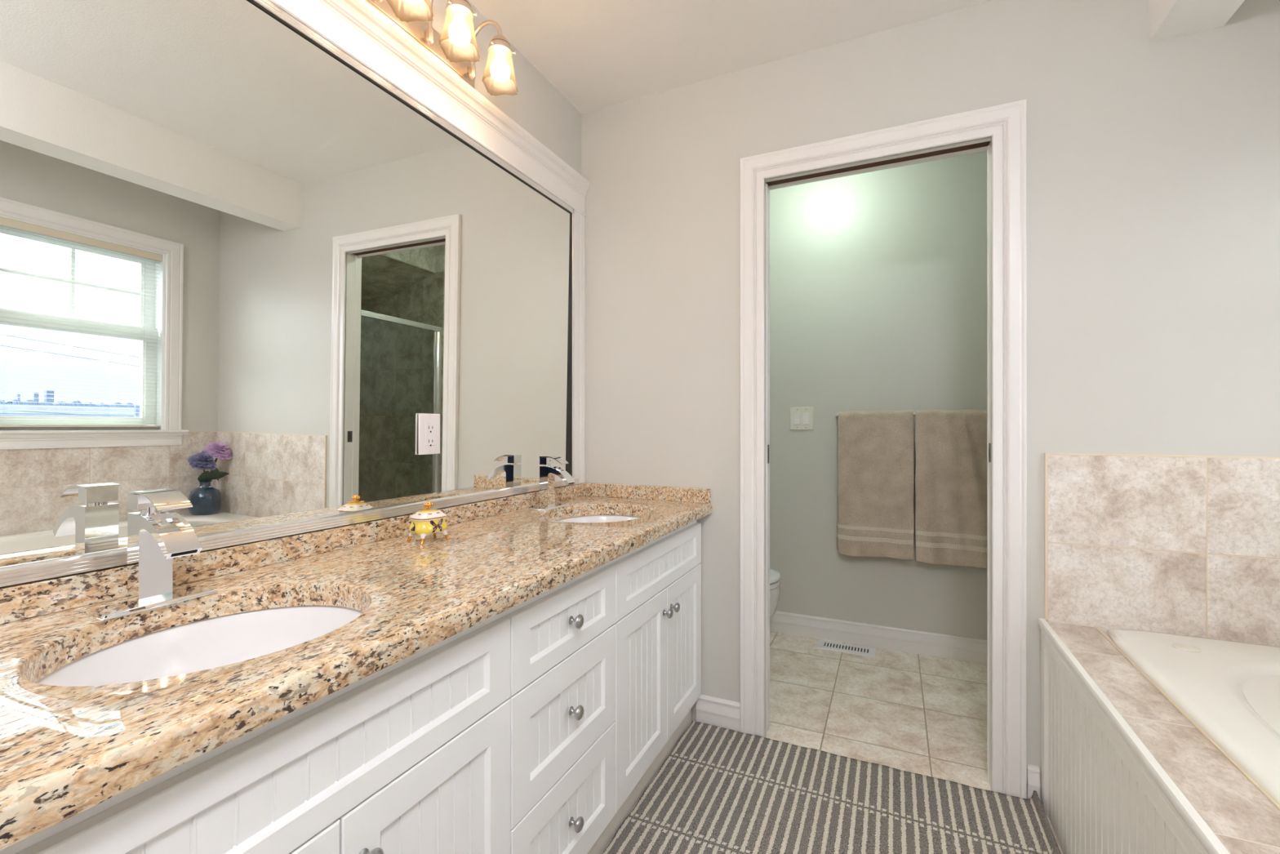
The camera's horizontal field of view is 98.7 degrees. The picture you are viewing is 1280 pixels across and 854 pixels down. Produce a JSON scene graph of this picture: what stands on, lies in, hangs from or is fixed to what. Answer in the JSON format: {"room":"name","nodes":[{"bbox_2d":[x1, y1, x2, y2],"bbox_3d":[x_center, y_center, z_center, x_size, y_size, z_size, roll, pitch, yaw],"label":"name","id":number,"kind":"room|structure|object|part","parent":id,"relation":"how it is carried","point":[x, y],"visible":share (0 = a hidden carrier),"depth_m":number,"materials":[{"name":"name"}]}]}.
{"room":"bathroom","nodes":[
{"label":"bathroom","id":0,"kind":"room"},
{"bbox_2d":[401,0,581,174],"bbox_3d":[-0.899,-0.093,1.011,0.100,2.443,2.986,0,0,25],"label":"wall","id":1,"kind":"structure","parent":0,"point":[527,97],"depth_m":1.95,"materials":[{"name":"grey paint"}]},
{"bbox_2d":[0,482,583,624],"bbox_3d":[-0.628,0.260,1.456,0.019,0.051,1.870,0,0,25],"label":"backsplash","id":2,"kind":"structure","parent":1,"relation":"attached to","point":[18,602],"depth_m":1.08,"materials":[{"name":"stone"}]},
{"bbox_2d":[0,0,589,586],"bbox_3d":[-0.635,-0.395,1.418,0.041,1.256,1.945,0,0,25],"label":"wall mirror","id":3,"kind":"object","parent":1,"relation":"attached to","point":[245,246],"visible":0.95,"depth_m":1.13,"materials":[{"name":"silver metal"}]},
{"bbox_3d":[-0.654,0.219,1.399,0.019,0.028,1.895,0,0,25],"label":"rail","id":4,"kind":"part","parent":3,"relation":"part of","materials":[{"name":"white metal"}]},
{"bbox_3d":[-0.662,-0.337,1.382,0.020,1.084,1.858,0,0,25],"label":"liner moulding","id":5,"kind":"part","parent":3,"relation":"part of","materials":[{"name":"black"}]},
{"bbox_2d":[417,413,439,454],"bbox_3d":[-0.591,0.019,1.540,0.014,0.114,0.077,0,0,25],"label":"wall outlet","id":6,"kind":"object","parent":3,"relation":"attached to","point":[428,424],"visible":1,"depth_m":1.53,"materials":[{"name":"white plastic"}]},
{"bbox_2d":[425,422,435,445],"bbox_3d":[-0.586,0.019,1.538,0.002,0.065,0.034,0,0,25],"label":"receptacle","id":7,"kind":"object","parent":6,"relation":"attached to","point":[429,426],"depth_m":1.54,"materials":[{"name":"white plastic"}]},
{"bbox_3d":[-0.635,-0.990,1.417,0.040,0.067,1.945,0,0,25],"label":"crown moulding","id":8,"kind":"part","parent":3,"relation":"part of","materials":[{"name":"white paint"}]},
{"bbox_3d":[-0.256,-0.332,2.266,0.018,1.129,0.087,0,0,25],"label":"casing","id":9,"kind":"part","parent":3,"relation":"part of","materials":[{"name":"white paint"}]},
{"bbox_2d":[364,0,515,88],"bbox_3d":[-0.554,-1.094,1.398,0.202,0.208,0.603,0,0,25],"label":"vanity light","id":10,"kind":"object","parent":1,"relation":"attached to","point":[460,12],"visible":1,"depth_m":1.50,"materials":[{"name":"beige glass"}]},
{"bbox_3d":[-0.545,-1.049,1.302,0.057,0.072,0.057,0,0,25],"label":"bulb","id":11,"kind":"part","parent":10,"relation":"part of","materials":[{"name":"white glass"}]},
{"bbox_3d":[-0.533,-1.118,1.478,0.138,0.160,0.018,0,0,25],"label":"arm","id":12,"kind":"part","parent":10,"relation":"part of","materials":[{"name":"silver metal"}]},
{"bbox_3d":[-0.476,-1.049,1.452,0.057,0.072,0.057,0,0,25],"label":"bulb","id":13,"kind":"part","parent":10,"relation":"part of","materials":[{"name":"white glass"}]},
{"bbox_3d":[-0.464,-1.118,1.628,0.138,0.160,0.018,0,0,25],"label":"arm","id":14,"kind":"part","parent":10,"relation":"part of","materials":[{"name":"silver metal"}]},
{"bbox_3d":[-0.407,-1.049,1.602,0.057,0.072,0.057,0,0,25],"label":"bulb","id":15,"kind":"part","parent":10,"relation":"part of","materials":[{"name":"white glass"}]},
{"bbox_2d":[468,0,993,190],"bbox_3d":[0.658,-1.365,0.867,3.050,0.100,4.225,0,0,25],"label":"ceiling","id":16,"kind":"structure","parent":0,"point":[597,54],"depth_m":1.84,"materials":[{"name":"white paint"}]},
{"bbox_2d":[1148,0,1244,43],"bbox_3d":[0.880,-1.195,0.171,0.155,0.240,2.946,0,0,25],"label":"ceiling beam","id":17,"kind":"structure","parent":16,"relation":"attached to","point":[1167,19],"depth_m":1.45,"materials":[{"name":"white paint"}]},
{"bbox_2d":[601,631,1062,853],"bbox_3d":[0.658,1.178,0.867,3.050,0.100,4.225,0,0,25],"label":"floor","id":18,"kind":"structure","parent":0,"point":[919,713],"depth_m":2.22,"materials":[{"name":"tile"}]},
{"bbox_2d":[0,611,510,853],"bbox_3d":[-0.620,0.727,0.828,0.558,0.802,0.709,0,0,25],"label":"vanity cabinet","id":19,"kind":"object","parent":18,"relation":"on","point":[412,755],"visible":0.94,"depth_m":0.75,"materials":[{"name":"white paint"}]},
{"bbox_3d":[-0.475,0.765,0.567,0.018,0.497,0.352,0,0,25],"label":"door","id":20,"kind":"part","parent":19,"relation":"part of","materials":[{"name":"white paint"}]},
{"bbox_2d":[0,482,711,850],"bbox_3d":[-0.378,0.279,1.341,0.569,0.093,1.871,0,0,25],"label":"countertop","id":21,"kind":"structure","parent":19,"relation":"on","point":[65,752],"depth_m":0.83,"materials":[{"name":"stone"}]},
{"bbox_2d":[82,488,217,620],"bbox_3d":[-0.759,0.194,0.878,0.121,0.182,0.152,0,0,25],"label":"faucet","id":22,"kind":"object","parent":21,"relation":"on","point":[157,535],"visible":1,"depth_m":0.88,"materials":[{"name":"silver metal"}]},
{"bbox_3d":[-0.800,0.120,0.897,0.030,0.026,0.043,0,0,25],"label":"handle","id":23,"kind":"part","parent":22,"relation":"part of","materials":[{"name":"silver metal"}]},
{"bbox_3d":[-0.786,0.282,0.890,0.063,0.006,0.152,0,0,25],"label":"plate","id":24,"kind":"part","parent":22,"relation":"part of","materials":[{"name":"silver metal"}]},
{"bbox_3d":[-0.772,0.116,0.884,0.092,0.026,0.047,0,0,25],"label":"lever","id":25,"kind":"part","parent":22,"relation":"part of","materials":[{"name":"silver metal"}]},
{"bbox_2d":[36,604,363,686],"bbox_3d":[-0.607,0.401,0.805,0.387,0.152,0.442,0,0,25],"label":"undermount sink","id":26,"kind":"object","parent":21,"relation":"in","point":[227,639],"visible":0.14,"depth_m":0.92,"materials":[{"name":"white ceramic"}]},
{"bbox_2d":[406,501,449,545],"bbox_3d":[-0.529,0.236,1.374,0.072,0.100,0.086,0,0,38],"label":"trinket box","id":27,"kind":"object","parent":21,"relation":"on","point":[427,522],"visible":1,"depth_m":1.35,"materials":[{"name":"yellow ceramic"}]},
{"bbox_3d":[-0.529,0.197,1.375,0.036,0.021,0.023,0,0,44],"label":"flower knob","id":28,"kind":"part","parent":27,"relation":"part of","materials":[{"name":"orange ceramic"}]},
{"bbox_3d":[-0.529,0.216,1.375,0.069,0.014,0.082,0,0,38],"label":"lid","id":29,"kind":"part","parent":27,"relation":"part of","materials":[{"name":"white ceramic"}]},
{"bbox_3d":[-0.529,0.208,1.375,0.040,0.003,0.048,0,0,38],"label":"lid","id":30,"kind":"part","parent":27,"relation":"part of","materials":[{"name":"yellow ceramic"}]},
{"bbox_2d":[529,455,575,511],"bbox_3d":[-0.290,0.194,1.931,0.121,0.182,0.152,0,0,25],"label":"faucet","id":31,"kind":"object","parent":21,"relation":"on","point":[548,472],"visible":1,"depth_m":1.93,"materials":[{"name":"silver metal"}]},
{"bbox_3d":[-0.331,0.120,1.949,0.030,0.026,0.043,0,0,25],"label":"handle","id":32,"kind":"part","parent":31,"relation":"part of","materials":[{"name":"silver metal"}]},
{"bbox_3d":[-0.317,0.282,1.943,0.063,0.006,0.152,0,0,25],"label":"plate","id":33,"kind":"part","parent":31,"relation":"part of","materials":[{"name":"silver metal"}]},
{"bbox_3d":[-0.303,0.116,1.936,0.092,0.026,0.047,0,0,25],"label":"lever","id":34,"kind":"part","parent":31,"relation":"part of","materials":[{"name":"silver metal"}]},
{"bbox_2d":[555,515,641,522],"bbox_3d":[-0.136,0.401,1.837,0.387,0.152,0.442,0,0,25],"label":"undermount sink","id":35,"kind":"object","parent":21,"relation":"in","point":[590,518],"visible":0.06,"depth_m":2.02,"materials":[{"name":"white ceramic"}]},
{"bbox_3d":[-0.366,0.587,0.746,0.030,0.031,0.031,0,0,25],"label":"knob","id":36,"kind":"part","parent":19,"relation":"part of","materials":[{"name":"silver metal"}]},
{"bbox_3d":[-0.327,0.765,0.889,0.018,0.497,0.352,0,0,25],"label":"door","id":37,"kind":"part","parent":19,"relation":"part of","materials":[{"name":"white paint"}]},
{"bbox_2d":[503,561,615,853],"bbox_3d":[-0.381,0.727,1.348,0.558,0.802,0.435,0,0,25],"label":"vanity cabinet","id":38,"kind":"object","parent":18,"relation":"on","point":[562,697],"visible":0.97,"depth_m":1.22,"materials":[{"name":"white paint"}]},
{"bbox_3d":[-0.162,0.438,1.247,0.018,0.151,0.432,0,0,25],"label":"drawer","id":39,"kind":"part","parent":38,"relation":"part of","materials":[{"name":"white paint"}]},
{"bbox_3d":[-0.162,0.642,1.247,0.018,0.251,0.432,0,0,25],"label":"drawer","id":40,"kind":"part","parent":38,"relation":"part of","materials":[{"name":"white paint"}]},
{"bbox_3d":[-0.162,0.892,1.247,0.018,0.243,0.432,0,0,25],"label":"drawer","id":41,"kind":"part","parent":38,"relation":"part of","materials":[{"name":"white paint"}]},
{"bbox_3d":[-0.142,0.889,1.233,0.030,0.031,0.031,0,0,25],"label":"knob","id":42,"kind":"part","parent":38,"relation":"part of","materials":[{"name":"silver metal"}]},
{"bbox_3d":[-0.142,0.639,1.233,0.030,0.031,0.031,0,0,25],"label":"knob","id":43,"kind":"part","parent":38,"relation":"part of","materials":[{"name":"silver metal"}]},
{"bbox_3d":[-0.142,0.435,1.233,0.030,0.031,0.031,0,0,25],"label":"knob","id":44,"kind":"part","parent":38,"relation":"part of","materials":[{"name":"silver metal"}]},
{"bbox_2d":[602,520,701,852],"bbox_3d":[-0.142,0.727,1.867,0.558,0.802,0.707,0,0,25],"label":"vanity cabinet","id":45,"kind":"object","parent":18,"relation":"on","point":[658,623],"visible":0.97,"depth_m":1.69,"materials":[{"name":"white paint"}]},
{"bbox_3d":[0.004,0.765,1.609,0.018,0.497,0.358,0,0,25],"label":"door","id":46,"kind":"part","parent":45,"relation":"part of","materials":[{"name":"white paint"}]},
{"bbox_3d":[0.077,0.438,1.766,0.018,0.151,0.704,0,0,25],"label":"false drawer","id":47,"kind":"part","parent":45,"relation":"part of","materials":[{"name":"white paint"}]},
{"bbox_3d":[0.089,0.587,1.735,0.030,0.031,0.031,0,0,25],"label":"knob","id":48,"kind":"part","parent":45,"relation":"part of","materials":[{"name":"silver metal"}]},
{"bbox_3d":[0.115,0.587,1.792,0.030,0.031,0.031,0,0,25],"label":"knob","id":49,"kind":"part","parent":45,"relation":"part of","materials":[{"name":"silver metal"}]},
{"bbox_3d":[0.152,0.765,1.930,0.018,0.497,0.342,0,0,25],"label":"door","id":50,"kind":"part","parent":45,"relation":"part of","materials":[{"name":"white paint"}]},
{"bbox_2d":[769,567,781,617],"bbox_3d":[0.346,0.755,2.747,0.696,0.745,0.464,0,0,25],"label":"toilet","id":51,"kind":"object","parent":18,"relation":"on","point":[775,575],"visible":0.15,"depth_m":2.56,"materials":[{"name":"white ceramic"}]},
{"bbox_3d":[0.433,0.738,2.707,0.503,0.022,0.370,0,0,25],"label":"seat","id":52,"kind":"part","parent":51,"relation":"part of","materials":[{"name":"white ceramic"}]},
{"bbox_3d":[0.414,0.940,2.715,0.542,0.376,0.364,0,0,25],"label":"bowl","id":53,"kind":"part","parent":51,"relation":"part of","materials":[{"name":"white ceramic"}]},
{"bbox_3d":[0.429,0.711,2.708,0.514,0.024,0.372,0,0,25],"label":"lid","id":54,"kind":"part","parent":51,"relation":"part of","materials":[{"name":"white ceramic"}]},
{"bbox_2d":[602,720,1061,853],"bbox_3d":[0.255,1.100,0.915,1.079,0.040,2.079,0,0,25],"label":"bath rug","id":55,"kind":"object","parent":18,"relation":"on","point":[719,790],"visible":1,"depth_m":1.60,"materials":[{"name":"grey fabric"}]},
{"bbox_2d":[816,639,875,657],"bbox_3d":[1.049,1.125,2.801,0.280,0.005,0.117,0,0,25],"label":"floor vent","id":56,"kind":"object","parent":18,"relation":"in","point":[822,644],"visible":1,"depth_m":2.79,"materials":[{"name":"white plastic"}]},
{"bbox_2d":[822,641,869,653],"bbox_3d":[1.050,1.125,2.804,0.220,0.003,0.056,0,0,25],"label":"grille","id":57,"kind":"object","parent":56,"relation":"attached to","point":[833,645],"depth_m":2.81,"materials":[{"name":"white plastic"}]},
{"bbox_2d":[1038,617,1279,853],"bbox_3d":[1.259,0.850,0.574,1.016,0.556,1.895,0,0,25],"label":"tub surround","id":58,"kind":"object","parent":18,"relation":"on","point":[1125,770],"visible":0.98,"depth_m":1.10,"materials":[{"name":"white paint"}]},
{"bbox_3d":[0.815,0.863,0.778,0.015,0.530,1.895,0,0,25],"label":"beadboard panel","id":59,"kind":"part","parent":58,"relation":"part of","materials":[{"name":"white paint"}]},
{"bbox_2d":[1106,628,1279,804],"bbox_3d":[1.375,0.840,0.665,0.879,0.575,1.569,0,0,25],"label":"bathtub","id":60,"kind":"object","parent":58,"relation":"in","point":[1230,689],"visible":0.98,"depth_m":1.20,"materials":[{"name":"white ceramic"}]},
{"bbox_2d":[769,151,986,639],"bbox_3d":[1.520,-0.093,2.740,3.050,2.443,0.100,0,0,25],"label":"wall","id":61,"kind":"structure","parent":0,"point":[878,278],"depth_m":2.84,"materials":[{"name":"grey paint"}]},
{"bbox_2d":[790,406,813,430],"bbox_3d":[0.875,-0.046,2.977,0.122,0.123,0.009,0,0,25],"label":"light switch","id":62,"kind":"object","parent":61,"relation":"attached to","point":[801,418],"visible":1,"depth_m":2.98,"materials":[{"name":"beige plastic"}]},
{"bbox_2d":[769,610,986,664],"bbox_3d":[1.037,1.072,2.898,1.840,0.112,0.017,0,0,25],"label":"baseboard","id":63,"kind":"structure","parent":61,"relation":"attached to","point":[917,642],"depth_m":2.80,"materials":[{"name":"white paint"}]},
{"bbox_3d":[1.361,-0.062,2.719,0.753,0.022,0.071,0,0,25],"label":"towel bar","id":64,"kind":"object","parent":61,"relation":"attached to","visible":0},
{"bbox_2d":[836,409,914,559],"bbox_3d":[1.174,0.284,2.759,0.360,0.734,0.077,0,0,25],"label":"towel","id":65,"kind":"object","parent":64,"relation":"hanging from","point":[876,481],"visible":1,"depth_m":2.74,"materials":[{"name":"beige fabric"}]},
{"bbox_2d":[915,408,986,568],"bbox_3d":[1.502,0.286,2.607,0.355,0.739,0.076,0,0,25],"label":"towel","id":66,"kind":"object","parent":64,"relation":"hanging from","point":[951,445],"visible":0.8,"depth_m":2.60,"materials":[{"name":"beige fabric"}]},
{"bbox_2d":[581,0,1279,800],"bbox_3d":[0.958,-0.093,1.805,2.610,2.443,0.089,0,0,25],"label":"wall","id":67,"kind":"structure","parent":0,"point":[1153,168],"depth_m":1.65,"materials":[{"name":"grey paint"}]},
{"bbox_2d":[696,694,739,731],"bbox_3d":[0.292,1.072,2.053,0.169,0.112,0.017,0,0,25],"label":"baseboard","id":68,"kind":"structure","parent":67,"relation":"attached to","point":[718,712],"depth_m":2.05,"materials":[{"name":"white paint"}]},
{"bbox_2d":[739,99,1026,798],"bbox_3d":[0.783,0.073,1.876,0.872,2.109,0.110,0,0,25],"label":"door frame","id":69,"kind":"structure","parent":67,"relation":"in","point":[1005,125],"depth_m":1.74,"materials":[{"name":"white paint"}]},
{"bbox_3d":[0.463,0.112,2.034,0.023,2.008,0.034,0,0,25],"label":"pocket door","id":70,"kind":"part","parent":69,"relation":"part of","materials":[{"name":"white paint"}]},
{"bbox_3d":[0.474,0.100,2.029,0.003,0.069,0.022,0,0,25],"label":"edge pull","id":71,"kind":"part","parent":69,"relation":"part of","materials":[{"name":"grey metal"}]},
{"bbox_3d":[1.099,0.081,1.728,0.002,0.059,0.028,0,0,25],"label":"strike plate","id":72,"kind":"part","parent":69,"relation":"part of","materials":[{"name":"grey metal"}]},
{"bbox_2d":[1026,763,1039,798],"bbox_3d":[1.177,1.072,1.646,0.030,0.112,0.017,0,0,25],"label":"baseboard","id":73,"kind":"structure","parent":67,"relation":"attached to","point":[1033,771],"depth_m":1.64,"materials":[{"name":"white paint"}]},
{"bbox_2d":[1046,454,1279,646],"bbox_3d":[1.667,0.355,1.426,1.005,0.546,0.008,0,0,25],"label":"wall tile","id":74,"kind":"structure","parent":67,"relation":"attached to","point":[1188,546],"depth_m":1.52,"materials":[{"name":"beige tile"}]},
{"bbox_3d":[1.596,-0.094,-0.109,0.150,2.443,3.035,0,0,25],"label":"wall","id":75,"kind":"structure","parent":0,"visible":0},
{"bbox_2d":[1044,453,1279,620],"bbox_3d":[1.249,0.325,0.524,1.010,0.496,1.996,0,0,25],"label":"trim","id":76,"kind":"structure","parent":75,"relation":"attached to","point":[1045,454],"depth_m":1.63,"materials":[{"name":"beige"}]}
]}

